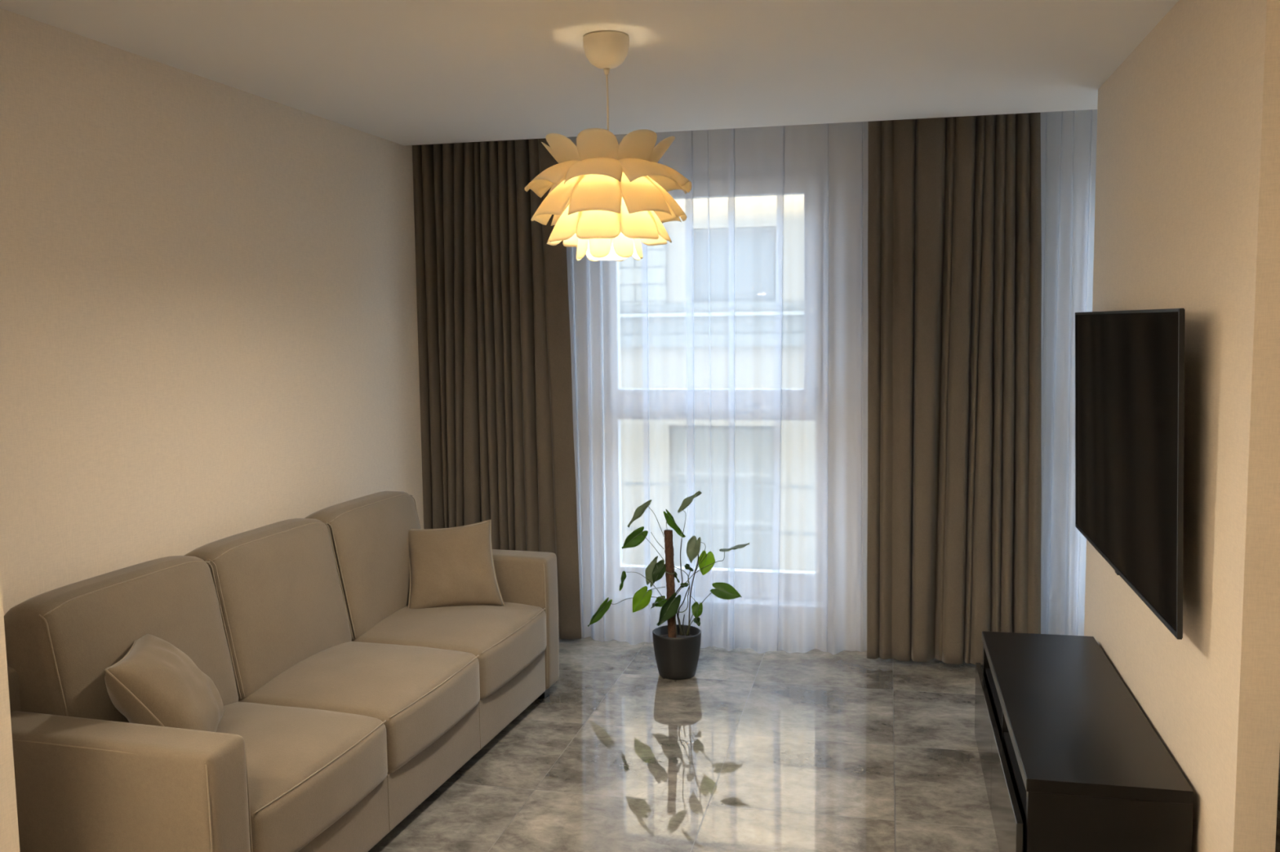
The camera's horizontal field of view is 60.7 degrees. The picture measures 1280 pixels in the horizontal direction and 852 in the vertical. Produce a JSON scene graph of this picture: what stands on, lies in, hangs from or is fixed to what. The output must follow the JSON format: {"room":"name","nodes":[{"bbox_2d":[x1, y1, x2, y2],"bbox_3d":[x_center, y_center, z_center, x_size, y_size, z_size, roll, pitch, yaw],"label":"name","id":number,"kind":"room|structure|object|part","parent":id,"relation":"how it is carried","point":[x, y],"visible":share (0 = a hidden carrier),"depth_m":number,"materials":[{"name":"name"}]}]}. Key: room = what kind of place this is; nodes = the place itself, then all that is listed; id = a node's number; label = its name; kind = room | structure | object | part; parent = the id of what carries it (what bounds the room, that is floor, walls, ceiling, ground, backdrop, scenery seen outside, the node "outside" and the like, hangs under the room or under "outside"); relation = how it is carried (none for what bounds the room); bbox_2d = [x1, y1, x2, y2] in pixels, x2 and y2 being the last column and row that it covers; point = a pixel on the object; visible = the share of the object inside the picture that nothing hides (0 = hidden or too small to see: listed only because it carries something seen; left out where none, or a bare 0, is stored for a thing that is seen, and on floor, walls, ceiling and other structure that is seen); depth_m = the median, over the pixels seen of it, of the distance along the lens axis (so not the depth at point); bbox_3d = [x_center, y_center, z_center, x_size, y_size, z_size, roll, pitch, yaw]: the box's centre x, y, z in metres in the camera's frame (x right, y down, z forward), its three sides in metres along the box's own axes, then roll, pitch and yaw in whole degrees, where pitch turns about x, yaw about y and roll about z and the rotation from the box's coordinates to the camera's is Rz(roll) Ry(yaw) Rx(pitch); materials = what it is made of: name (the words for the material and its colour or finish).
{"room":"living room","nodes":[
{"label":"living room","id":0,"kind":"room"},
{"bbox_2d":[0,567,19,851],"bbox_3d":[-2.256,0.189,2.508,1.695,2.600,0.160,0,6,13],"label":"wall partition","id":1,"kind":"structure","parent":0,"point":[9,830],"depth_m":2.43,"materials":[{"name":"paint"}]},
{"bbox_2d":[0,8,423,662],"bbox_3d":[-1.582,-0.038,4.290,0.220,2.700,3.640,0,6,13],"label":"wall","id":2,"kind":"structure","parent":0,"point":[209,327],"depth_m":3.83,"materials":[{"name":"paint"}]},
{"bbox_2d":[0,0,1178,146],"bbox_3d":[-0.235,-1.188,1.638,6.200,0.250,8.700,0,6,13],"label":"ceiling","id":3,"kind":"structure","parent":0,"point":[404,73],"depth_m":3.71,"materials":[{"name":"white paint"}]},
{"bbox_2d":[412,138,581,639],"bbox_3d":[-0.750,-0.196,5.718,0.848,2.665,0.103,0,5,4],"label":"curtain","id":4,"kind":"object","parent":3,"relation":"hanging from","point":[493,318],"visible":0.77,"depth_m":5.67,"materials":[{"name":"brown fabric"}]},
{"bbox_2d":[524,31,692,262],"bbox_3d":[-0.103,-0.885,3.504,0.534,0.704,0.534,0,6,13],"label":"pendant lamp","id":5,"kind":"object","parent":3,"relation":"hanging from","point":[606,197],"visible":1,"depth_m":3.37,"materials":[{"name":"beige plastic"}]},
{"bbox_3d":[-0.103,-0.962,3.496,0.008,0.330,0.006,0,6,13],"label":"cord","id":6,"kind":"part","parent":5,"relation":"part of","materials":[{"name":"beige plastic"}]},
{"bbox_2d":[589,250,626,260],"bbox_3d":[-0.099,-0.549,3.535,0.132,0.029,0.132,0,6,13],"label":"diffuser","id":7,"kind":"object","parent":5,"relation":"attached to","point":[612,255],"depth_m":3.49,"materials":[{"name":"white"}]},
{"bbox_2d":[566,109,1097,648],"bbox_3d":[1.136,-0.201,5.645,5.120,2.700,0.220,0,6,13],"label":"sheer curtain","id":8,"kind":"object","parent":3,"relation":"hanging from","point":[1068,138],"depth_m":5.53,"materials":[{"name":"white fabric"}]},
{"bbox_2d":[1071,614,1084,624],"bbox_3d":[2.780,0.966,5.295,1.300,0.030,0.075,0,6,13],"label":"trim","id":9,"kind":"structure","parent":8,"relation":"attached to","point":[1074,620],"depth_m":5.40,"materials":[{"name":"white plastic"}]},
{"bbox_2d":[866,112,1041,665],"bbox_3d":[1.502,-0.178,5.221,0.824,2.665,0.101,0,6,13],"label":"curtain","id":10,"kind":"object","parent":3,"relation":"hanging from","point":[954,214],"visible":0.92,"depth_m":5.19,"materials":[{"name":"brown fabric"}]},
{"bbox_2d":[591,594,837,613],"bbox_3d":[0.388,0.946,5.836,1.315,0.030,0.075,0,6,13],"label":"trim","id":11,"kind":"structure","parent":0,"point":[708,602],"depth_m":5.78,"materials":[{"name":"white plastic"}]},
{"bbox_2d":[603,165,826,603],"bbox_3d":[0.387,-0.198,5.766,1.185,2.260,0.147,0,6,13],"label":"window","id":12,"kind":"structure","parent":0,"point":[809,402],"depth_m":5.74,"materials":[{"name":"white plastic"}]},
{"bbox_3d":[0.386,-0.677,5.734,1.120,1.200,0.070,0,6,13],"label":"sash","id":13,"kind":"part","parent":12,"relation":"part of","materials":[{"name":"white plastic"}]},
{"bbox_3d":[0.888,-0.147,5.608,0.028,0.135,0.052,0,6,13],"label":"handle","id":14,"kind":"part","parent":12,"relation":"part of","materials":[{"name":"white plastic"}]},
{"bbox_2d":[368,634,1279,851],"bbox_3d":[-0.236,1.601,1.733,6.200,0.120,8.360,0,6,13],"label":"floor","id":15,"kind":"structure","parent":0,"point":[766,748],"depth_m":4.20,"materials":[{"name":"stone"}]},
{"bbox_2d":[4,491,559,851],"bbox_3d":[-1.103,0.861,3.966,0.856,0.958,2.458,1,6,16],"label":"sofa","id":16,"kind":"object","parent":15,"relation":"on","point":[347,705],"visible":0.96,"depth_m":3.47,"materials":[{"name":"beige fabric"}]},
{"bbox_3d":[-1.462,0.925,4.076,0.100,0.720,2.440,1,6,16],"label":"frame","id":17,"kind":"part","parent":16,"relation":"part of","materials":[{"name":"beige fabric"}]},
{"bbox_2d":[4,555,238,723],"bbox_3d":[-1.556,0.711,3.339,0.294,0.530,0.706,1,6,16],"label":"cushion","id":18,"kind":"object","parent":16,"relation":"on","point":[60,642],"depth_m":3.14,"materials":[{"name":"beige fabric"}]},
{"bbox_3d":[-1.427,1.094,2.885,0.838,0.611,0.166,1,6,16],"label":"arm","id":19,"kind":"part","parent":16,"relation":"part of","materials":[{"name":"beige fabric"}]},
{"bbox_2d":[104,634,223,732],"bbox_3d":[-1.360,0.779,3.150,0.269,0.334,0.492,-2,6,-13],"label":"throw pillow","id":20,"kind":"object","parent":16,"relation":"on","point":[155,683],"visible":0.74,"depth_m":3.00,"materials":[{"name":"fabric"}]},
{"bbox_2d":[184,518,351,700],"bbox_3d":[-1.360,0.644,4.019,0.293,0.530,0.706,1,6,16],"label":"cushion","id":21,"kind":"object","parent":16,"relation":"on","point":[281,588],"depth_m":3.89,"materials":[{"name":"beige fabric"}]},
{"bbox_2d":[215,702,387,851],"bbox_3d":[-1.214,1.045,3.272,0.680,0.259,0.708,1,6,16],"label":"seat cushion","id":22,"kind":"object","parent":16,"relation":"on","point":[310,768],"depth_m":3.21,"materials":[{"name":"beige fabric"}]},
{"bbox_2d":[238,641,479,773],"bbox_3d":[-1.017,0.979,3.953,0.680,0.259,0.708,1,6,16],"label":"seat cushion","id":23,"kind":"object","parent":16,"relation":"on","point":[423,694],"depth_m":3.80,"materials":[{"name":"beige fabric"}]},
{"bbox_2d":[305,491,420,640],"bbox_3d":[-1.164,0.578,4.699,0.294,0.530,0.706,1,6,16],"label":"cushion","id":24,"kind":"object","parent":16,"relation":"on","point":[369,534],"depth_m":4.52,"materials":[{"name":"beige fabric"}]},
{"bbox_2d":[351,602,546,700],"bbox_3d":[-0.821,0.912,4.633,0.680,0.259,0.708,1,6,16],"label":"seat cushion","id":25,"kind":"object","parent":16,"relation":"on","point":[508,641],"depth_m":4.45,"materials":[{"name":"beige fabric"}]},
{"bbox_2d":[408,519,504,608],"bbox_3d":[-0.815,0.612,4.784,0.436,0.375,0.215,-1,5,-8],"label":"throw pillow","id":26,"kind":"object","parent":16,"relation":"on","point":[452,566],"visible":0.97,"depth_m":4.74,"materials":[{"name":"fabric"}]},
{"bbox_3d":[-0.794,0.880,5.077,0.838,0.611,0.166,1,6,16],"label":"arm","id":27,"kind":"part","parent":16,"relation":"part of","materials":[{"name":"beige fabric"}]},
{"bbox_2d":[587,490,749,679],"bbox_3d":[0.137,0.756,5.254,0.776,0.893,0.236,0,6,13],"label":"potted plant","id":28,"kind":"object","parent":15,"relation":"on","point":[677,647],"visible":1,"depth_m":5.22,"materials":[{"name":"green plant"}]},
{"bbox_3d":[-0.015,0.840,5.256,0.294,0.047,0.003,0,6,13],"label":"stem","id":29,"kind":"part","parent":28,"relation":"part of","materials":[{"name":"green plant"}]},
{"bbox_3d":[0.024,0.774,5.282,0.197,0.137,0.003,0,6,13],"label":"stem","id":30,"kind":"part","parent":28,"relation":"part of","materials":[{"name":"green plant"}]},
{"bbox_3d":[0.171,0.909,5.210,0.017,0.181,0.006,0,6,13],"label":"stem","id":31,"kind":"part","parent":28,"relation":"part of","materials":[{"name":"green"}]},
{"bbox_3d":[0.179,1.094,5.278,0.236,0.214,0.236,0,6,13],"label":"pot","id":32,"kind":"part","parent":28,"relation":"part of","materials":[{"name":"black plastic"}]},
{"bbox_3d":[0.184,0.773,5.245,0.043,0.472,0.007,0,6,13],"label":"stem","id":33,"kind":"part","parent":28,"relation":"part of","materials":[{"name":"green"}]},
{"bbox_3d":[0.202,0.848,5.217,0.058,0.088,0.005,0,6,13],"label":"stem","id":34,"kind":"part","parent":28,"relation":"part of","materials":[{"name":"green plant"}]},
{"bbox_3d":[0.209,0.953,5.236,0.012,0.103,0.006,0,6,13],"label":"stem","id":35,"kind":"part","parent":28,"relation":"part of","materials":[{"name":"green plant"}]},
{"bbox_3d":[0.210,0.884,5.240,0.062,0.246,0.007,0,6,13],"label":"stem","id":36,"kind":"part","parent":28,"relation":"part of","materials":[{"name":"green plant"}]},
{"bbox_3d":[0.236,0.747,5.220,0.018,0.122,0.005,0,6,13],"label":"stem","id":37,"kind":"part","parent":28,"relation":"part of","materials":[{"name":"green plant"}]},
{"bbox_3d":[0.244,0.714,5.221,0.159,0.211,0.004,0,6,13],"label":"stem","id":38,"kind":"part","parent":28,"relation":"part of","materials":[{"name":"green plant"}]},
{"bbox_3d":[0.253,0.776,5.199,0.056,0.451,0.007,0,6,13],"label":"stem","id":39,"kind":"part","parent":28,"relation":"part of","materials":[{"name":"green plant"}]},
{"bbox_3d":[0.289,0.887,5.202,0.143,0.231,0.004,0,6,13],"label":"stem","id":40,"kind":"part","parent":28,"relation":"part of","materials":[{"name":"green plant"}]},
{"bbox_3d":[0.330,0.644,5.179,0.146,0.118,0.004,0,6,13],"label":"stem","id":41,"kind":"part","parent":28,"relation":"part of","materials":[{"name":"green plant"}]},
{"bbox_2d":[974,631,1193,851],"bbox_3d":[1.398,1.113,3.633,0.439,0.454,1.445,0,6,13],"label":"media cabinet","id":42,"kind":"object","parent":15,"relation":"on","point":[1070,761],"visible":1,"depth_m":3.21,"materials":[{"name":"black laminate"}]},
{"bbox_3d":[1.273,1.124,4.034,0.018,0.290,0.719,0,6,13],"label":"drawer","id":43,"kind":"part","parent":42,"relation":"part of","materials":[{"name":"black wood"}]},
{"bbox_3d":[1.567,1.050,4.312,0.411,0.388,0.036,0,6,13],"label":"panel","id":44,"kind":"part","parent":42,"relation":"part of","materials":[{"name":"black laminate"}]},
{"bbox_2d":[985,668,1002,728],"bbox_3d":[1.486,1.000,3.959,0.393,0.016,0.676,0,6,13],"label":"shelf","id":45,"kind":"object","parent":42,"relation":"attached to","point":[988,675],"depth_m":4.01,"materials":[{"name":"black wood"}]},
{"bbox_3d":[1.114,1.192,3.334,0.018,0.290,0.717,0,6,13],"label":"drawer","id":46,"kind":"part","parent":42,"relation":"part of","materials":[{"name":"black wood"}]},
{"bbox_2d":[1003,732,1026,817],"bbox_3d":[1.333,1.065,3.286,0.393,0.016,0.676,0,6,13],"label":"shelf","id":47,"kind":"object","parent":42,"relation":"attached to","point":[1006,739],"depth_m":3.35,"materials":[{"name":"black wood"}]},
{"bbox_3d":[1.257,1.182,2.948,0.411,0.388,0.036,0,6,13],"label":"panel","id":48,"kind":"part","parent":42,"relation":"part of","materials":[{"name":"black laminate"}]},
{"bbox_2d":[1080,154,1096,614],"bbox_3d":[2.764,-0.178,5.228,1.200,2.260,0.147,0,6,13],"label":"window","id":49,"kind":"structure","parent":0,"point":[1094,156],"depth_m":5.31,"materials":[{"name":"white plastic"}]},
{"bbox_2d":[1084,0,1279,851],"bbox_3d":[2.409,0.050,3.328,1.610,2.600,2.035,0,6,13],"label":"wall","id":50,"kind":"structure","parent":0,"point":[1187,204],"depth_m":2.79,"materials":[{"name":"paint"}]},
{"bbox_2d":[1075,308,1185,639],"bbox_3d":[1.586,0.058,3.563,0.068,0.864,1.590,-1,5,13],"label":"television","id":51,"kind":"object","parent":50,"relation":"attached to","point":[1130,364],"visible":1,"depth_m":3.30,"materials":[{"name":"grey"}]},
{"label":"outside","id":52,"kind":"structure","parent":0,"visible":0},
{"bbox_3d":[5.126,2.810,22.748,60.000,0.200,34.100,0,6,13],"label":"street","id":53,"kind":"object","parent":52,"visible":0},
{"bbox_2d":[619,194,815,571],"bbox_3d":[2.698,-0.208,11.913,18.000,7.900,0.640,0,6,13],"label":"building","id":54,"kind":"structure","parent":53,"relation":"on","point":[720,304],"depth_m":12.13,"materials":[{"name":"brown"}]},
{"bbox_3d":[-0.195,-1.780,12.212,1.000,0.850,0.080,0,6,13],"label":"stone panel","id":55,"kind":"part","parent":54,"relation":"part of","materials":[{"name":"white stone"}]},
{"bbox_3d":[0.937,0.806,12.321,1.160,1.590,0.015,0,6,13],"label":"pane","id":56,"kind":"part","parent":54,"relation":"part of","materials":[{"name":"grey"}]},
{"bbox_3d":[1.047,-1.771,12.104,0.870,0.740,0.018,0,6,13],"label":"pane","id":57,"kind":"part","parent":54,"relation":"part of","materials":[{"name":"grey glass"}]}
]}

